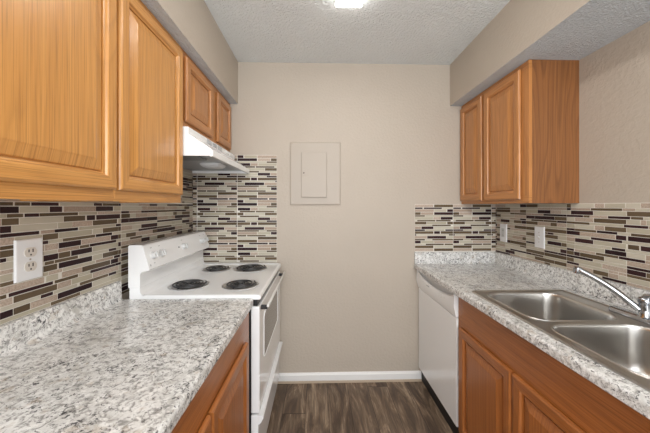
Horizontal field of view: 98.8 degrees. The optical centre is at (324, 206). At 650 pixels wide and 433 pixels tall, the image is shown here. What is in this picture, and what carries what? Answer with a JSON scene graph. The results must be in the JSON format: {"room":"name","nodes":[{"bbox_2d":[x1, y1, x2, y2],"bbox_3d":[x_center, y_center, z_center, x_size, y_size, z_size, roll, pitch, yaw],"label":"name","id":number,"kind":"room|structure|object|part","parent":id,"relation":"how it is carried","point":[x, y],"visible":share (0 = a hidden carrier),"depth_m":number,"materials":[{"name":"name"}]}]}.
{"room":"kitchen","nodes":[
{"label":"kitchen","id":0,"kind":"room"},
{"bbox_2d":[0,168,191,298],"bbox_3d":[-1.016,0.126,0.187,0.100,2.475,3.900,0,0,-2],"label":"wall","id":1,"kind":"structure","parent":0,"point":[126,295],"depth_m":1.20,"materials":[{"name":"beige paint"}]},
{"bbox_2d":[0,0,116,200],"bbox_3d":[-0.821,-0.401,0.460,0.304,0.770,0.914,0,0,-2],"label":"upper cabinet","id":2,"kind":"object","parent":1,"relation":"attached to","point":[58,58],"visible":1,"depth_m":0.70,"materials":[{"name":"brown wood"}]},
{"bbox_3d":[-0.696,-0.401,0.463,0.018,0.770,0.914,0,0,-2],"label":"frame","id":3,"kind":"part","parent":2,"relation":"part of","materials":[{"name":"brown wood"}]},
{"bbox_2d":[0,201,120,324],"bbox_3d":[-0.970,0.172,0.446,0.006,0.374,1.814,0,0,-2],"label":"backsplash","id":4,"kind":"structure","parent":1,"relation":"attached to","point":[82,240],"depth_m":1.03,"materials":[{"name":"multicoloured tile"}]},
{"bbox_2d":[14,237,42,282],"bbox_3d":[-0.975,0.175,0.919,0.009,0.135,0.090,0,0,-2],"label":"wall outlet","id":5,"kind":"object","parent":4,"relation":"attached to","point":[28,253],"visible":1,"depth_m":0.91,"materials":[{"name":"white plastic"}]},
{"bbox_2d":[24,261,36,271],"bbox_3d":[-0.972,0.199,0.919,0.003,0.031,0.039,0,0,-2],"label":"receptacle","id":6,"kind":"object","parent":5,"relation":"attached to","point":[29,266],"depth_m":0.92,"materials":[{"name":"white plastic"}]},
{"bbox_2d":[24,247,36,256],"bbox_3d":[-0.972,0.152,0.919,0.003,0.031,0.039,0,0,-2],"label":"receptacle","id":7,"kind":"object","parent":5,"relation":"attached to","point":[28,251],"depth_m":0.92,"materials":[{"name":"white plastic"}]},
{"bbox_2d":[113,0,182,202],"bbox_3d":[-0.839,-0.401,1.143,0.304,0.770,0.449,0,0,-2],"label":"upper cabinet","id":8,"kind":"object","parent":1,"relation":"attached to","point":[149,59],"visible":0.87,"depth_m":1.08,"materials":[{"name":"brown wood"}]},
{"bbox_3d":[-0.696,-0.405,1.146,0.015,0.592,0.322,0,0,-2],"label":"raised panel","id":9,"kind":"part","parent":8,"relation":"part of","materials":[{"name":"brown wood"}]},
{"bbox_2d":[120,172,192,293],"bbox_3d":[-1.004,0.094,1.742,0.006,0.679,0.779,0,0,-2],"label":"backsplash","id":10,"kind":"structure","parent":1,"relation":"attached to","point":[140,222],"depth_m":1.62,"materials":[{"name":"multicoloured tile"}]},
{"bbox_2d":[181,48,230,151],"bbox_3d":[-0.856,-0.590,1.755,0.304,0.392,0.772,0,0,-2],"label":"upper cabinet","id":11,"kind":"object","parent":1,"relation":"attached to","point":[206,111],"visible":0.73,"depth_m":1.62,"materials":[{"name":"brown wood"}]},
{"bbox_3d":[-0.708,-0.593,1.580,0.018,0.326,0.358,0,0,-2],"label":"door","id":12,"kind":"part","parent":11,"relation":"part of","materials":[{"name":"brown wood"}]},
{"bbox_3d":[-0.707,-0.593,1.580,0.015,0.216,0.248,0,0,-2],"label":"raised panel","id":13,"kind":"part","parent":11,"relation":"part of","materials":[{"name":"brown wood"}]},
{"bbox_3d":[-0.718,-0.593,1.985,0.018,0.326,0.278,0,0,-2],"label":"door","id":14,"kind":"part","parent":11,"relation":"part of","materials":[{"name":"brown wood"}]},
{"bbox_3d":[-0.718,-0.593,1.985,0.015,0.216,0.168,0,0,-2],"label":"raised panel","id":15,"kind":"part","parent":11,"relation":"part of","materials":[{"name":"brown wood"}]},
{"bbox_2d":[183,126,249,173],"bbox_3d":[-0.784,-0.320,1.752,0.432,0.146,0.764,0,0,-2],"label":"range hood","id":16,"kind":"object","parent":1,"relation":"attached to","point":[201,154],"visible":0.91,"depth_m":1.62,"materials":[{"name":"white metal"}]},
{"bbox_2d":[199,163,225,168],"bbox_3d":[-0.724,-0.259,1.801,0.130,0.020,0.150,0,0,-2],"label":"light","id":17,"kind":"object","parent":16,"relation":"on","point":[207,165],"depth_m":1.75,"materials":[{"name":"grey plastic"}]},
{"bbox_2d":[141,0,237,103],"bbox_3d":[-0.793,-0.949,0.193,0.347,0.325,3.900,0,0,-2],"label":"wall","id":18,"kind":"structure","parent":0,"point":[191,24],"depth_m":1.50,"materials":[{"name":"beige paint"}]},
{"bbox_2d":[221,62,460,378],"bbox_3d":[0.165,0.126,2.220,2.571,2.475,0.100,0,0,-2],"label":"wall","id":19,"kind":"structure","parent":0,"point":[349,289],"depth_m":2.17,"materials":[{"name":"beige paint"}]},
{"bbox_2d":[192,155,276,262],"bbox_3d":[-0.695,0.020,2.143,0.647,0.827,0.006,0,0,-2],"label":"backsplash","id":20,"kind":"structure","parent":19,"relation":"attached to","point":[237,213],"depth_m":2.14,"materials":[{"name":"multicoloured tile"}]},
{"bbox_2d":[290,142,340,204],"bbox_3d":[-0.074,-0.252,2.149,0.392,0.486,0.029,0,0,-2],"label":"breaker panel","id":21,"kind":"object","parent":19,"relation":"attached to","point":[315,167],"visible":1,"depth_m":2.15,"materials":[{"name":"beige paint"}]},
{"bbox_3d":[-0.085,-0.242,2.145,0.195,0.348,0.012,0,0,-2],"label":"door","id":22,"kind":"part","parent":21,"relation":"part of","materials":[{"name":"beige paint"}]},
{"bbox_2d":[278,371,420,380],"bbox_3d":[0.194,1.319,2.163,1.116,0.056,0.016,0,0,-2],"label":"baseboard","id":23,"kind":"structure","parent":19,"relation":"attached to","point":[365,375],"depth_m":2.16,"materials":[{"name":"white paint"}]},
{"bbox_2d":[278,379,421,383],"bbox_3d":[0.194,1.355,2.160,1.116,0.016,0.022,0,0,-2],"label":"trim","id":24,"kind":"structure","parent":19,"relation":"attached to","point":[390,380],"depth_m":2.15,"materials":[{"name":"beige wood"}]},
{"bbox_2d":[415,204,495,251],"bbox_3d":[1.027,0.172,2.189,0.648,0.374,0.006,0,0,-2],"label":"backsplash","id":25,"kind":"structure","parent":19,"relation":"attached to","point":[438,227],"depth_m":2.19,"materials":[{"name":"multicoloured tile"}]},
{"bbox_2d":[204,0,509,64],"bbox_3d":[0.217,-1.152,0.271,2.571,0.080,4.000,0,0,-2],"label":"ceiling","id":26,"kind":"structure","parent":0,"point":[421,32],"depth_m":1.73,"materials":[{"name":"white paint"}]},
{"bbox_2d":[335,0,362,6],"bbox_3d":[0.145,-1.097,0.903,0.148,0.030,1.228,0,0,-2],"label":"recessed light","id":27,"kind":"object","parent":26,"relation":"in","point":[338,3],"visible":1,"depth_m":1.49,"materials":[{"name":"white plastic"}]},
{"bbox_2d":[267,382,452,432],"bbox_3d":[0.217,1.393,0.271,2.571,0.060,4.000,0,0,-2],"label":"floor","id":28,"kind":"structure","parent":0,"point":[366,407],"depth_m":1.86,"materials":[{"name":"brown wood"}]},
{"bbox_2d":[128,231,284,432],"bbox_3d":[-0.627,0.777,1.735,0.677,1.173,0.755,0,0,-2],"label":"electric range","id":29,"kind":"object","parent":28,"relation":"on","point":[174,267],"visible":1,"depth_m":1.53,"materials":[{"name":"white metal"}]},
{"bbox_3d":[-0.863,0.250,1.410,0.028,0.039,0.040,0,0,-2],"label":"knob","id":30,"kind":"part","parent":29,"relation":"part of","materials":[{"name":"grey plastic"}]},
{"bbox_3d":[-0.865,0.250,1.482,0.028,0.039,0.040,0,0,-2],"label":"knob","id":31,"kind":"part","parent":29,"relation":"part of","materials":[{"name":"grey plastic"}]},
{"bbox_3d":[-0.914,0.294,1.727,0.102,0.207,0.749,0,0,-2],"label":"control panel","id":32,"kind":"part","parent":29,"relation":"part of","materials":[{"name":"white metal"}]},
{"bbox_2d":[129,259,280,299],"bbox_3d":[-0.642,0.428,1.734,0.632,0.061,0.755,0,0,-2],"label":"cooktop","id":33,"kind":"object","parent":29,"relation":"in","point":[195,279],"depth_m":1.55,"materials":[{"name":"white metal"}]},
{"bbox_3d":[-0.356,1.163,1.742,0.036,0.270,0.753,0,0,-2],"label":"storage drawer","id":34,"kind":"part","parent":29,"relation":"part of","materials":[{"name":"white metal"}]},
{"bbox_3d":[-0.353,0.756,1.742,0.042,0.524,0.753,0,0,-2],"label":"oven door","id":35,"kind":"part","parent":29,"relation":"part of","materials":[{"name":"white metal"}]},
{"bbox_3d":[-0.295,0.499,1.741,0.013,0.018,0.700,0,0,-2],"label":"handle","id":36,"kind":"part","parent":29,"relation":"part of","materials":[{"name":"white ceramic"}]},
{"bbox_2d":[171,313,248,432],"bbox_3d":[-0.650,0.926,0.513,0.650,0.876,1.631,0,0,-2],"label":"base cabinet","id":37,"kind":"object","parent":28,"relation":"on","point":[221,403],"visible":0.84,"depth_m":0.97,"materials":[{"name":"brown wood"}]},
{"bbox_2d":[0,281,252,432],"bbox_3d":[-0.649,0.423,0.448,0.648,0.128,1.801,0,0,-2],"label":"countertop","id":38,"kind":"structure","parent":37,"relation":"on","point":[98,360],"depth_m":0.82,"materials":[{"name":"grey stone"}]},
{"bbox_3d":[-0.336,0.930,0.605,0.018,0.630,0.431,0,0,-2],"label":"door","id":39,"kind":"part","parent":37,"relation":"part of","materials":[{"name":"brown wood"}]},
{"bbox_3d":[-0.348,0.930,1.045,0.018,0.630,0.431,0,0,-2],"label":"door","id":40,"kind":"part","parent":37,"relation":"part of","materials":[{"name":"brown wood"}]},
{"bbox_3d":[-0.348,0.930,1.045,0.015,0.520,0.321,0,0,-2],"label":"raised panel","id":41,"kind":"part","parent":37,"relation":"part of","materials":[{"name":"brown wood"}]},
{"bbox_2d":[416,270,458,432],"bbox_3d":[1.015,0.926,1.882,0.590,0.874,0.597,0,0,-2],"label":"dishwasher","id":42,"kind":"object","parent":28,"relation":"on","point":[438,306],"visible":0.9,"depth_m":1.78,"materials":[{"name":"white metal"}]},
{"bbox_3d":[0.743,0.561,1.875,0.044,0.139,0.597,0,0,-2],"label":"control panel","id":43,"kind":"part","parent":42,"relation":"part of","materials":[{"name":"white plastic"}]},
{"bbox_3d":[0.774,1.309,1.875,0.022,0.101,0.597,0,0,-2],"label":"kick plate","id":44,"kind":"part","parent":42,"relation":"part of","materials":[{"name":"black"}]},
{"bbox_2d":[458,297,649,432],"bbox_3d":[1.075,0.926,0.660,0.634,0.876,1.834,0,0,-2],"label":"base cabinet","id":45,"kind":"object","parent":28,"relation":"on","point":[507,384],"visible":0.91,"depth_m":1.08,"materials":[{"name":"brown wood"}]},
{"bbox_3d":[0.749,0.957,1.328,0.015,0.467,0.300,0,0,-2],"label":"raised panel","id":46,"kind":"part","parent":45,"relation":"part of","materials":[{"name":"brown wood"}]},
{"bbox_3d":[0.749,0.957,1.328,0.018,0.577,0.410,0,0,-2],"label":"door","id":47,"kind":"part","parent":45,"relation":"part of","materials":[{"name":"brown wood"}]},
{"bbox_2d":[414,252,649,419],"bbox_3d":[1.058,0.423,0.893,0.656,0.128,2.600,0,0,-2],"label":"countertop","id":48,"kind":"structure","parent":45,"relation":"on","point":[460,273],"depth_m":1.50,"materials":[{"name":"grey stone"}]},
{"bbox_2d":[472,289,649,391],"bbox_3d":[1.023,0.535,1.064,0.500,0.188,0.813,0,0,-2],"label":"sink","id":49,"kind":"object","parent":48,"relation":"in","point":[618,343],"visible":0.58,"depth_m":1.05,"materials":[{"name":"silver metal"}]},
{"bbox_3d":[0.994,0.536,1.257,0.376,0.187,0.357,0,0,-2],"label":"bowl","id":50,"kind":"part","parent":49,"relation":"part of","materials":[{"name":"silver metal"}]},
{"bbox_3d":[1.004,0.536,0.872,0.376,0.187,0.362,0,0,-2],"label":"bowl","id":51,"kind":"part","parent":49,"relation":"part of","materials":[{"name":"silver metal"}]},
{"bbox_2d":[573,266,649,324],"bbox_3d":[1.211,0.352,1.109,0.141,0.185,0.313,0,0,-29],"label":"faucet","id":52,"kind":"object","parent":48,"relation":"on","point":[643,306],"visible":1,"depth_m":1.10,"materials":[{"name":"silver metal"}]},
{"bbox_3d":[1.159,0.335,1.141,0.185,0.148,0.024,0,0,44],"label":"spout","id":53,"kind":"part","parent":52,"relation":"part of","materials":[{"name":"silver metal"}]},
{"bbox_3d":[1.232,0.435,1.072,0.046,0.020,0.250,0,0,-2],"label":"deck plate","id":54,"kind":"part","parent":52,"relation":"part of","materials":[{"name":"silver metal"}]},
{"bbox_3d":[1.234,0.338,1.026,0.022,0.047,0.101,0,0,-2],"label":"lever handle","id":55,"kind":"part","parent":52,"relation":"part of","materials":[{"name":"silver metal"}]},
{"bbox_3d":[0.760,0.957,0.910,0.015,0.467,0.300,0,0,-2],"label":"raised panel","id":56,"kind":"part","parent":45,"relation":"part of","materials":[{"name":"brown wood"}]},
{"bbox_3d":[0.761,0.957,0.910,0.018,0.577,0.410,0,0,-2],"label":"door","id":57,"kind":"part","parent":45,"relation":"part of","materials":[{"name":"brown wood"}]},
{"bbox_2d":[450,0,649,105],"bbox_3d":[1.220,-0.949,0.247,0.368,0.325,3.900,0,0,-2],"label":"soffit","id":58,"kind":"structure","parent":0,"point":[523,31],"depth_m":1.39,"materials":[{"name":"beige paint"}]},
{"bbox_2d":[509,21,649,203],"bbox_3d":[1.453,0.126,0.254,0.100,2.475,3.900,0,0,-2],"label":"wall","id":59,"kind":"structure","parent":0,"point":[614,79],"depth_m":1.32,"materials":[{"name":"beige paint"}]},
{"bbox_2d":[460,60,578,203],"bbox_3d":[1.213,-0.401,1.846,0.294,0.770,0.700,0,0,-2],"label":"upper cabinet","id":60,"kind":"object","parent":59,"relation":"attached to","point":[519,137],"visible":1,"depth_m":1.52,"materials":[{"name":"brown wood"}]},
{"bbox_3d":[1.069,-0.398,2.042,0.015,0.610,0.170,0,0,-2],"label":"raised panel","id":61,"kind":"part","parent":60,"relation":"part of","materials":[{"name":"brown wood"}]},
{"bbox_3d":[1.069,-0.398,2.042,0.018,0.720,0.280,0,0,-2],"label":"door","id":62,"kind":"part","parent":60,"relation":"part of","materials":[{"name":"brown wood"}]},
{"bbox_3d":[1.093,-0.401,1.843,0.018,0.770,0.700,0,0,-2],"label":"frame","id":63,"kind":"part","parent":60,"relation":"part of","materials":[{"name":"brown wood"}]},
{"bbox_3d":[1.078,-0.398,1.710,0.015,0.610,0.222,0,0,-2],"label":"raised panel","id":64,"kind":"part","parent":60,"relation":"part of","materials":[{"name":"brown wood"}]},
{"bbox_3d":[1.078,-0.398,1.710,0.018,0.720,0.332,0,0,-2],"label":"door","id":65,"kind":"part","parent":60,"relation":"part of","materials":[{"name":"brown wood"}]},
{"bbox_2d":[496,203,649,290],"bbox_3d":[1.382,0.172,0.898,0.006,0.374,2.593,0,0,-2],"label":"backsplash","id":66,"kind":"structure","parent":59,"relation":"attached to","point":[610,241],"depth_m":1.45,"materials":[{"name":"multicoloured tile"}]},
{"bbox_2d":[500,223,506,241],"bbox_3d":[1.343,0.200,2.097,0.008,0.134,0.076,0,0,-2],"label":"wall outlet","id":67,"kind":"object","parent":66,"relation":"attached to","point":[503,227],"visible":1,"depth_m":2.09,"materials":[{"name":"white plastic"}]},
{"bbox_2d":[535,226,544,248],"bbox_3d":[1.347,0.196,1.756,0.019,0.134,0.078,0,0,-2],"label":"wall switch","id":68,"kind":"object","parent":66,"relation":"attached to","point":[539,231],"visible":1,"depth_m":1.75,"materials":[{"name":"white plastic"}]}
]}

